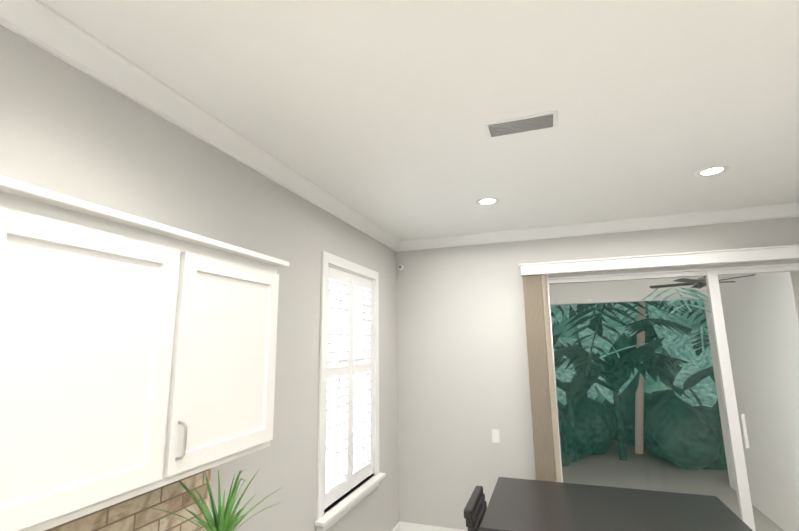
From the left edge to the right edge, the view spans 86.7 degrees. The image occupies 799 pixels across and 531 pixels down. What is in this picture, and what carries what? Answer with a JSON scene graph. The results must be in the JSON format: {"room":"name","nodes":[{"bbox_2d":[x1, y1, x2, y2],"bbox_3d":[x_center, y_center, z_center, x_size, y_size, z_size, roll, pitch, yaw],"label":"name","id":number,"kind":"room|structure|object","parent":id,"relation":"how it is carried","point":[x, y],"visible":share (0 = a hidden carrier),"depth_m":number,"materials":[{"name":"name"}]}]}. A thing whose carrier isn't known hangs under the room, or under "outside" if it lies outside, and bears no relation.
{"room":"kitchen","nodes":[
{"label":"kitchen","id":0,"kind":"room"},
{"bbox_2d":[0,25,398,530],"bbox_3d":[-1.640,0.381,-0.099,0.120,2.830,9.634,-4,-11,19],"label":"wall","id":1,"kind":"structure","parent":0,"point":[67,129],"depth_m":2.13,"materials":[{"name":"grey paint"}]},
{"bbox_2d":[0,176,191,530],"bbox_3d":[-1.062,0.203,0.893,0.347,0.794,1.100,-4,-11,19],"label":"upper cabinet","id":2,"kind":"object","parent":1,"relation":"attached to","point":[137,361],"depth_m":1.09,"materials":[{"name":"white wood"}]},
{"bbox_2d":[0,0,403,251],"bbox_3d":[-1.561,-0.972,0.113,0.085,0.095,9.434,-4,-11,19],"label":"crown molding","id":3,"kind":"structure","parent":1,"relation":"attached to","point":[44,26],"depth_m":1.71,"materials":[{"name":"white wood"}]},
{"bbox_2d":[172,233,283,491],"bbox_3d":[-0.789,0.339,1.659,0.347,0.794,0.550,-4,-11,19],"label":"upper cabinet","id":4,"kind":"object","parent":1,"relation":"attached to","point":[225,410],"depth_m":1.57,"materials":[{"name":"white wood"}]},
{"bbox_2d":[315,251,385,530],"bbox_3d":[-0.393,0.890,3.314,0.190,1.845,1.070,-4,-11,19],"label":"window","id":5,"kind":"structure","parent":1,"relation":"in","point":[330,517],"depth_m":3.27,"materials":[{"name":"white wood"}]},
{"bbox_2d":[324,266,372,508],"bbox_3d":[-0.390,0.875,3.316,0.055,1.637,0.852,-4,-11,19],"label":"window shutters","id":6,"kind":"object","parent":5,"relation":"attached to","point":[349,369],"visible":0.88,"depth_m":3.29,"materials":[{"name":"white wood"}]},
{"bbox_2d":[392,521,400,530],"bbox_3d":[-0.410,2.285,2.861,0.014,0.110,2.494,-4,-11,19],"label":"baseboard","id":7,"kind":"structure","parent":1,"relation":"attached to","point":[398,527],"depth_m":3.96,"materials":[{"name":"white wood"}]},
{"bbox_2d":[138,469,281,530],"bbox_3d":[-0.665,0.975,1.509,0.504,0.379,0.506,-4,-11,19],"label":"plant","id":8,"kind":"object","parent":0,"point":[222,520],"visible":1,"depth_m":1.60,"materials":[{"name":"green plant"}]},
{"bbox_2d":[41,0,798,239],"bbox_3d":[0.474,-1.202,-0.572,4.600,0.060,9.634,-4,-11,19],"label":"ceiling","id":9,"kind":"structure","parent":0,"point":[380,113],"depth_m":1.82,"materials":[{"name":"white paint"}]},
{"bbox_2d":[476,197,499,204],"bbox_3d":[0.669,-0.500,3.209,0.184,0.033,0.184,-4,-11,19],"label":"recessed light","id":10,"kind":"object","parent":9,"relation":"in","point":[488,201],"visible":0.94,"depth_m":3.20,"materials":[{"name":"white plastic"}]},
{"bbox_2d":[483,110,557,137],"bbox_3d":[0.594,-0.686,2.074,0.340,0.012,0.150,-4,-11,19],"label":"ceiling vent","id":11,"kind":"object","parent":9,"relation":"in","point":[546,120],"visible":1,"depth_m":2.06,"materials":[{"name":"white metal"}]},
{"bbox_2d":[694,165,729,176],"bbox_3d":[1.981,-0.612,2.686,0.184,0.033,0.184,-4,-11,19],"label":"recessed light","id":12,"kind":"object","parent":9,"relation":"in","point":[712,170],"visible":0.98,"depth_m":2.67,"materials":[{"name":"white plastic"}]},
{"bbox_2d":[396,217,798,529],"bbox_3d":[2.065,1.006,3.611,4.620,2.830,0.120,-4,-11,19],"label":"wall","id":13,"kind":"structure","parent":0,"point":[463,376],"depth_m":4.01,"materials":[{"name":"grey paint"}]},
{"bbox_2d":[401,522,467,530],"bbox_3d":[0.613,2.442,3.803,1.250,0.110,0.014,-4,-11,19],"label":"baseboard","id":14,"kind":"structure","parent":13,"relation":"attached to","point":[403,526],"depth_m":3.94,"materials":[{"name":"white"}]},
{"bbox_2d":[492,429,499,442],"bbox_3d":[0.880,1.558,3.865,0.070,0.115,0.010,-4,-11,19],"label":"switch plate","id":15,"kind":"object","parent":13,"relation":"attached to","point":[495,435],"visible":1,"depth_m":3.86,"materials":[{"name":"white plastic"}]},
{"bbox_2d":[400,203,798,250],"bbox_3d":[2.014,-0.356,3.761,4.200,0.095,0.085,-4,-11,19],"label":"crown molding","id":16,"kind":"structure","parent":13,"relation":"attached to","point":[788,210],"depth_m":3.79,"materials":[{"name":"white wood"}]},
{"bbox_2d":[519,244,798,275],"bbox_3d":[2.583,-0.063,3.486,3.070,0.105,0.118,-4,-11,19],"label":"valance","id":17,"kind":"object","parent":13,"relation":"attached to","point":[739,256],"visible":0.98,"depth_m":3.56,"materials":[{"name":"white wood"}]},
{"bbox_2d":[522,274,561,481],"bbox_3d":[1.276,1.233,3.729,0.225,2.325,0.079,-4,-11,19],"label":"blind stack","id":18,"kind":"object","parent":17,"relation":"hanging from","point":[542,385],"visible":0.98,"depth_m":3.75,"materials":[{"name":"beige"}]},
{"bbox_2d":[546,263,798,530],"bbox_3d":[2.667,1.192,3.364,2.751,2.361,0.120,-4,-11,19],"label":"sliding door","id":19,"kind":"structure","parent":13,"relation":"in","point":[733,424],"depth_m":3.44,"materials":[{"name":"white"}]},
{"bbox_2d":[649,274,754,288],"bbox_3d":[3.441,0.105,4.768,1.069,0.260,1.052,-4,-11,19],"label":"fan","id":20,"kind":"object","parent":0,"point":[699,283],"depth_m":4.71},
{"bbox_3d":[0.511,1.641,-1.089,4.600,0.060,9.634,-4,-11,19],"label":"floor","id":21,"kind":"structure","parent":0,"visible":0},
{"bbox_3d":[0.881,2.272,2.600,1.280,0.007,1.260,-4,-11,19],"label":"mat","id":22,"kind":"object","parent":21,"relation":"on","visible":0},
{"bbox_2d":[464,486,486,530],"bbox_3d":[0.709,1.881,2.628,0.509,0.776,0.490,-4,-11,19],"label":"chair","id":23,"kind":"object","parent":22,"relation":"on","point":[475,508],"visible":0.71,"depth_m":2.67,"materials":[{"name":"black"}]},
{"bbox_2d":[480,477,752,530],"bbox_3d":[1.284,1.871,2.533,1.420,0.748,0.950,-4,-11,19],"label":"table","id":24,"kind":"object","parent":22,"relation":"on","point":[515,504],"visible":1,"depth_m":2.60,"materials":[{"name":"grey wood"}]},
{"label":"outside","id":25,"kind":"structure","parent":0,"visible":0},
{"bbox_2d":[552,301,709,404],"bbox_3d":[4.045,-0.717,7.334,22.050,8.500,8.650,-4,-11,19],"label":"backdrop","id":26,"kind":"structure","parent":25,"point":[651,384],"depth_m":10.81,"materials":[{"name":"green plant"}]},
{"bbox_2d":[562,440,783,530],"bbox_3d":[4.201,3.061,6.881,22.000,0.060,8.046,-4,-11,19],"label":"floor","id":27,"kind":"structure","parent":25,"point":[655,478],"depth_m":5.64,"materials":[{"name":"grey concrete"}]},
{"bbox_2d":[550,287,727,469],"bbox_3d":[3.865,2.036,7.464,9.213,3.406,5.368,-4,-11,19],"label":"garden plants","id":28,"kind":"object","parent":27,"relation":"on","point":[623,343],"depth_m":6.42,"materials":[{"name":"green plant"}]},
{"bbox_2d":[549,271,798,530],"bbox_3d":[3.247,1.229,4.505,8.000,2.720,2.396,-4,-11,19],"label":"wall","id":29,"kind":"structure","parent":27,"relation":"on","point":[633,289],"depth_m":4.28,"materials":[{"name":"grey paint"}]}
]}

